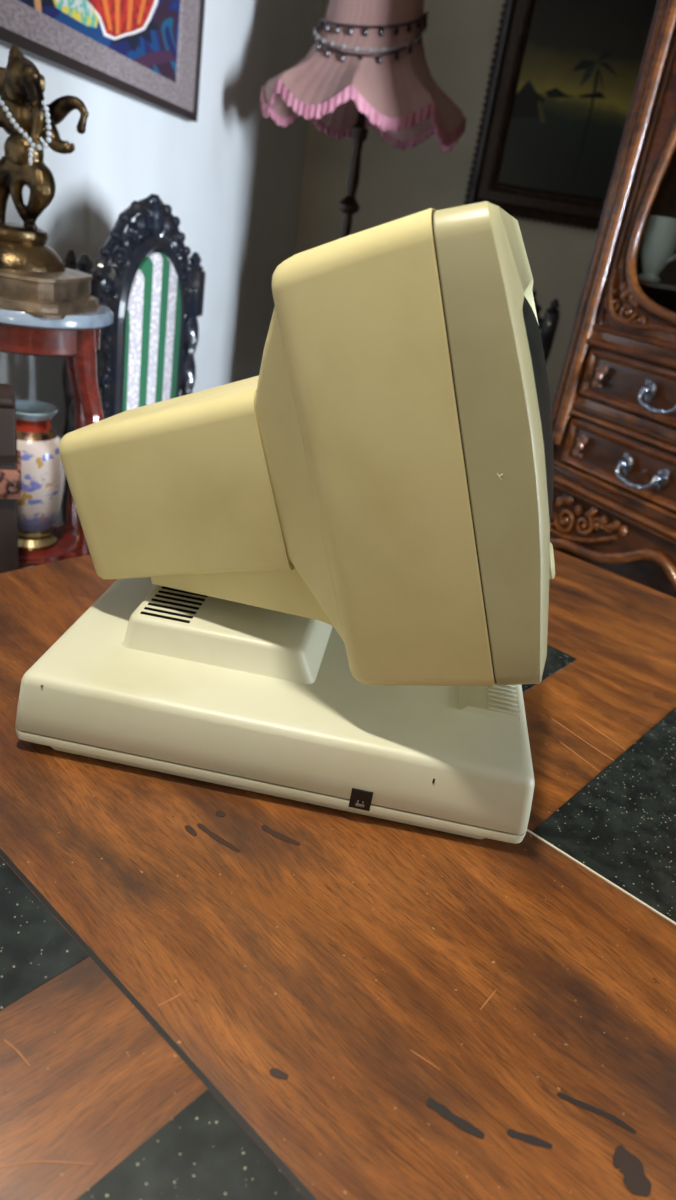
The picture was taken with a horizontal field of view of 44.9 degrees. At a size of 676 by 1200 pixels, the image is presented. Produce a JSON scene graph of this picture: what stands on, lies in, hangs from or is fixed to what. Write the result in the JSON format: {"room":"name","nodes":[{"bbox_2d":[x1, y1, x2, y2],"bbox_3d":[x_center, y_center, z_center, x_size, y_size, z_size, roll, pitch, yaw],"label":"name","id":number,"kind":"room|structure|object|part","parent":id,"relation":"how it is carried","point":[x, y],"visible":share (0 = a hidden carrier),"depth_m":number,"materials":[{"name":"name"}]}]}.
{"room":"living room","nodes":[
{"label":"living room","id":0,"kind":"room"},
{"bbox_2d":[0,0,323,567],"bbox_3d":[-0.757,-0.487,0.253,0.100,2.750,8.450,11,25,3],"label":"wall","id":1,"kind":"structure","parent":0,"point":[232,177],"depth_m":2.58,"materials":[{"name":"white paint"}]},
{"bbox_2d":[0,0,204,121],"bbox_3d":[-0.431,-1.464,1.371,0.034,1.000,1.500,11,25,3],"label":"picture","id":2,"kind":"object","parent":1,"relation":"attached to","point":[149,52],"visible":1,"depth_m":1.75,"materials":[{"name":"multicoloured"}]},
{"bbox_2d":[294,0,597,406],"bbox_3d":[2.103,-1.734,3.888,4.600,2.750,0.100,11,25,3],"label":"wall","id":3,"kind":"structure","parent":0,"point":[459,40],"depth_m":3.96,"materials":[{"name":"beige paint"}]},
{"bbox_2d":[464,0,657,230],"bbox_3d":[1.224,-2.374,3.647,1.070,1.314,0.049,11,25,3],"label":"landscape painting","id":4,"kind":"object","parent":3,"relation":"attached to","point":[563,77],"visible":0.73,"depth_m":3.74,"materials":[{"name":"black paint"}]},
{"bbox_3d":[1.333,1.236,0.718,4.800,0.100,8.450,11,25,3],"label":"floor","id":5,"kind":"structure","parent":0,"visible":0},
{"bbox_2d":[0,384,21,572],"bbox_3d":[-0.596,0.128,1.211,0.249,0.888,0.103,-1,27,-21],"label":"chest","id":6,"kind":"object","parent":5,"relation":"on","point":[10,457],"visible":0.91,"depth_m":1.07,"materials":[{"name":"brown wood"}]},
{"bbox_3d":[-0.544,-0.202,1.056,0.242,0.008,0.093,-1,27,-21],"label":"bead moulding","id":7,"kind":"part","parent":6,"relation":"part of","materials":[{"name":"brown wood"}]},
{"bbox_2d":[0,303,112,568],"bbox_3d":[-0.528,-0.001,1.405,0.246,0.981,0.246,-2,28,-24],"label":"side table","id":8,"kind":"object","parent":5,"relation":"on","point":[76,338],"visible":0.47,"depth_m":1.18,"materials":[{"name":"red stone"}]},
{"bbox_2d":[15,400,64,550],"bbox_3d":[-0.488,-0.196,1.301,0.105,0.224,0.105,11,25,3],"label":"porcelain vase","id":9,"kind":"object","parent":8,"relation":"on","point":[42,470],"visible":0.66,"depth_m":1.27,"materials":[{"name":"white ceramic"}]},
{"bbox_2d":[18,526,76,561],"bbox_3d":[-0.512,-0.094,1.361,0.152,0.016,0.152,11,25,3],"label":"shelf","id":10,"kind":"object","parent":8,"relation":"attached to","point":[64,548],"depth_m":1.33,"materials":[{"name":"brown wood"}]},
{"bbox_2d":[0,45,102,318],"bbox_3d":[-0.451,-0.576,1.124,0.229,0.318,0.195,11,25,3],"label":"statue","id":11,"kind":"object","parent":8,"relation":"on","point":[35,281],"visible":0.91,"depth_m":1.10,"materials":[{"name":"gold metal"}]},
{"bbox_2d":[0,97,51,164],"bbox_3d":[-0.409,-0.610,1.064,0.076,0.077,0.008,11,25,3],"label":"pearl necklace","id":12,"kind":"object","parent":11,"relation":"hanging from","point":[44,103],"visible":1,"depth_m":1.06,"materials":[{"name":"white"}]},
{"bbox_3d":[-0.480,-0.035,1.517,0.033,0.963,0.085,19,27,20],"label":"leg","id":13,"kind":"part","parent":8,"relation":"part of","materials":[{"name":"brown wood"}]},
{"bbox_3d":[-0.415,0.044,1.373,0.084,0.962,0.034,18,26,17],"label":"leg","id":14,"kind":"part","parent":8,"relation":"part of","materials":[{"name":"brown wood"}]},
{"bbox_2d":[61,250,76,523],"bbox_3d":[-0.568,-0.188,1.726,0.080,1.024,0.078,11,25,3],"label":"turned post","id":15,"kind":"object","parent":5,"relation":"on","point":[70,260],"visible":0.14,"depth_m":1.62,"materials":[{"name":"brown wood"}]},
{"bbox_2d":[71,194,205,426],"bbox_3d":[-0.227,-0.194,1.724,0.466,1.138,0.518,13,25,8],"label":"carved chair","id":16,"kind":"object","parent":5,"relation":"on","point":[148,349],"visible":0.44,"depth_m":1.54,"materials":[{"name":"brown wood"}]},
{"bbox_3d":[-0.493,-0.105,1.564,0.042,1.036,0.042,13,25,8],"label":"post","id":17,"kind":"part","parent":16,"relation":"part of","materials":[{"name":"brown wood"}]},
{"bbox_3d":[-0.392,-0.445,1.658,0.036,0.552,0.476,13,25,8],"label":"panel frame","id":18,"kind":"part","parent":16,"relation":"part of","materials":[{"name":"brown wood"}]},
{"bbox_3d":[-0.380,-0.445,1.655,0.026,0.480,0.236,13,25,8],"label":"panel","id":19,"kind":"part","parent":16,"relation":"part of","materials":[{"name":"fabric"}]},
{"bbox_3d":[-0.385,-0.289,1.990,0.042,1.036,0.042,13,25,8],"label":"post","id":20,"kind":"part","parent":16,"relation":"part of","materials":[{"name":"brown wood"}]},
{"bbox_2d":[0,549,675,1199],"bbox_3d":[-0.004,0.513,0.757,1.085,0.761,1.360,28,31,34],"label":"dining table","id":21,"kind":"object","parent":5,"relation":"on","point":[209,991],"visible":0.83,"depth_m":0.48,"materials":[{"name":"brown wood"}]},
{"bbox_2d":[15,201,554,843],"bbox_3d":[-0.012,-0.100,0.658,0.416,0.417,0.334,11,25,3],"label":"terminal","id":22,"kind":"object","parent":21,"relation":"on","point":[332,565],"visible":1,"depth_m":0.57,"materials":[{"name":"beige plastic"}]},
{"bbox_2d":[16,728,525,843],"bbox_3d":[-0.034,0.074,0.748,0.388,0.011,0.320,11,25,3],"label":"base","id":23,"kind":"object","parent":22,"relation":"attached to","point":[335,796],"depth_m":0.60,"materials":[{"name":"beige plastic"}]},
{"bbox_3d":[0.168,-0.032,0.648,0.005,0.031,0.031,-5,21,17],"label":"control knob","id":24,"kind":"part","parent":22,"relation":"part of","materials":[{"name":"beige plastic"}]},
{"bbox_2d":[260,0,465,237],"bbox_3d":[0.020,-1.137,2.584,0.582,2.167,0.582,22,28,24],"label":"floor lamp","id":25,"kind":"object","parent":5,"relation":"on","point":[401,99],"visible":0.85,"depth_m":2.24,"materials":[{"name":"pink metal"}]},
{"bbox_3d":[0.124,-1.761,2.287,0.573,0.768,0.573,1,26,-17],"label":"lamp shade","id":26,"kind":"part","parent":25,"relation":"part of","materials":[{"name":"pink fabric"}]},
{"bbox_2d":[312,15,427,63],"bbox_3d":[0.078,-1.560,2.261,0.318,0.164,0.185,11,25,3],"label":"bead garland","id":27,"kind":"object","parent":25,"relation":"hanging from","point":[318,45],"visible":0.96,"depth_m":2.23,"materials":[{"name":"black"}]},
{"bbox_2d":[313,22,427,51],"bbox_3d":[0.079,-1.569,2.263,0.320,0.119,0.182,11,25,3],"label":"bead garland","id":28,"kind":"object","parent":25,"relation":"hanging from","point":[383,49],"visible":0.98,"depth_m":2.22,"materials":[{"name":"beige"}]},
{"bbox_2d":[317,11,428,36],"bbox_3d":[0.087,-1.601,2.258,0.308,0.107,0.153,11,25,3],"label":"bead garland","id":29,"kind":"object","parent":25,"relation":"hanging from","point":[321,21],"visible":1,"depth_m":2.23,"materials":[{"name":"black"}]},
{"bbox_2d":[532,290,559,363],"bbox_3d":[0.245,-0.376,2.272,0.518,1.138,0.466,14,25,9],"label":"carved chair","id":30,"kind":"object","parent":5,"relation":"on","point":[548,325],"visible":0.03,"depth_m":2.24,"materials":[{"name":"brown wood"}]},
{"bbox_3d":[0.516,-0.356,2.447,0.042,1.036,0.042,14,25,9],"label":"post","id":31,"kind":"part","parent":30,"relation":"part of","materials":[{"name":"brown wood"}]},
{"bbox_2d":[550,0,675,597],"bbox_3d":[0.832,-0.447,1.521,0.437,2.082,0.764,-6,29,-30],"label":"display cabinet","id":32,"kind":"object","parent":5,"relation":"on","point":[613,409],"visible":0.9,"depth_m":1.60,"materials":[{"name":"brown wood"}]},
{"bbox_3d":[0.556,-0.913,1.561,0.012,1.305,0.012,-6,29,-30],"label":"post moulding","id":33,"kind":"part","parent":32,"relation":"part of","materials":[{"name":"brown wood"}]},
{"bbox_3d":[0.560,-0.906,1.547,0.017,1.305,0.017,-6,29,-30],"label":"post moulding","id":34,"kind":"part","parent":32,"relation":"part of","materials":[{"name":"brown wood"}]},
{"bbox_3d":[0.612,-0.020,1.627,0.022,0.167,0.716,-6,29,-30],"label":"apron moulding","id":35,"kind":"part","parent":32,"relation":"part of","materials":[{"name":"brown wood"}]},
{"bbox_3d":[0.625,-0.122,1.576,0.010,0.010,0.740,-6,29,-30],"label":"rail moulding","id":36,"kind":"part","parent":32,"relation":"part of","materials":[{"name":"brown wood"}]},
{"bbox_3d":[0.627,-0.133,1.571,0.014,0.013,0.740,-6,29,-30],"label":"rail moulding","id":37,"kind":"part","parent":32,"relation":"part of","materials":[{"name":"brown wood"}]},
{"bbox_3d":[0.631,-0.147,1.565,0.008,0.008,0.740,-6,29,-30],"label":"rail moulding","id":38,"kind":"part","parent":32,"relation":"part of","materials":[{"name":"brown wood"}]},
{"bbox_3d":[0.634,-0.161,1.559,0.012,0.011,0.740,-6,29,-30],"label":"rail moulding","id":39,"kind":"part","parent":32,"relation":"part of","materials":[{"name":"brown wood"}]},
{"bbox_3d":[0.651,-0.144,1.580,0.044,0.052,0.740,-6,29,-30],"label":"rail","id":40,"kind":"part","parent":32,"relation":"part of","materials":[{"name":"brown wood"}]},
{"bbox_3d":[0.702,-0.048,1.669,0.015,0.200,0.680,-6,29,-30],"label":"panel","id":41,"kind":"part","parent":32,"relation":"part of","materials":[{"name":"brown wood"}]},
{"bbox_3d":[0.643,-0.211,1.536,0.013,0.092,0.608,-6,29,-30],"label":"drawer frame","id":42,"kind":"part","parent":32,"relation":"part of","materials":[{"name":"brown wood"}]},
{"bbox_3d":[0.655,-0.213,1.542,0.022,0.100,0.616,-6,29,-30],"label":"drawer","id":43,"kind":"part","parent":32,"relation":"part of","materials":[{"name":"brown wood"}]},
{"bbox_3d":[0.652,-0.264,1.511,0.012,0.011,0.636,-6,29,-30],"label":"rail moulding","id":44,"kind":"part","parent":32,"relation":"part of","materials":[{"name":"brown wood"}]},
{"bbox_3d":[0.656,-0.276,1.506,0.009,0.009,0.636,-6,29,-30],"label":"rail moulding","id":45,"kind":"part","parent":32,"relation":"part of","materials":[{"name":"brown wood"}]},
{"bbox_3d":[0.671,-0.279,1.514,0.030,0.042,0.640,-6,29,-30],"label":"rail","id":46,"kind":"part","parent":32,"relation":"part of","materials":[{"name":"brown wood"}]},
{"bbox_3d":[0.665,-0.342,1.474,0.013,0.092,0.608,-6,29,-30],"label":"drawer frame","id":47,"kind":"part","parent":32,"relation":"part of","materials":[{"name":"brown wood"}]},
{"bbox_3d":[0.677,-0.343,1.480,0.022,0.100,0.616,-6,29,-30],"label":"drawer","id":48,"kind":"part","parent":32,"relation":"part of","materials":[{"name":"brown wood"}]},
{"bbox_3d":[0.673,-0.395,1.448,0.017,0.016,0.636,-6,29,-30],"label":"rail moulding","id":49,"kind":"part","parent":32,"relation":"part of","materials":[{"name":"brown wood"}]},
{"bbox_3d":[0.679,-0.420,1.437,0.012,0.011,0.636,-6,29,-30],"label":"rail moulding","id":50,"kind":"part","parent":32,"relation":"part of","materials":[{"name":"brown wood"}]},
{"bbox_3d":[0.692,-0.410,1.452,0.032,0.044,0.640,-6,29,-30],"label":"rail","id":51,"kind":"part","parent":32,"relation":"part of","materials":[{"name":"brown wood"}]},
{"bbox_3d":[0.607,-1.015,1.450,0.011,1.015,0.011,-6,29,-30],"label":"post moulding","id":52,"kind":"part","parent":32,"relation":"part of","materials":[{"name":"brown wood"}]},
{"bbox_3d":[0.759,-0.855,1.236,0.012,0.954,0.620,-6,29,-30],"label":"door","id":53,"kind":"part","parent":32,"relation":"part of","materials":[{"name":"brown wood"}]},
{"bbox_3d":[0.583,-0.244,1.590,0.040,0.054,0.118,-6,29,-30],"label":"handle","id":54,"kind":"part","parent":32,"relation":"part of","materials":[{"name":"silver metal"}]},
{"bbox_3d":[0.750,-0.832,1.243,0.008,0.877,0.592,-6,29,-30],"label":"door moulding","id":55,"kind":"part","parent":32,"relation":"part of","materials":[{"name":"brown wood"}]},
{"bbox_3d":[0.748,-0.832,1.242,0.019,0.863,0.567,-6,29,-30],"label":"door moulding","id":56,"kind":"part","parent":32,"relation":"part of","materials":[{"name":"brown wood"}]},
{"bbox_3d":[0.759,-0.833,1.248,0.004,0.844,0.548,-6,29,-30],"label":"glass","id":57,"kind":"part","parent":32,"relation":"part of","materials":[{"name":"clear glass"}]},
{"bbox_3d":[0.604,-0.374,1.528,0.040,0.054,0.118,-6,29,-30],"label":"handle","id":58,"kind":"part","parent":32,"relation":"part of","materials":[{"name":"silver metal"}]}
]}

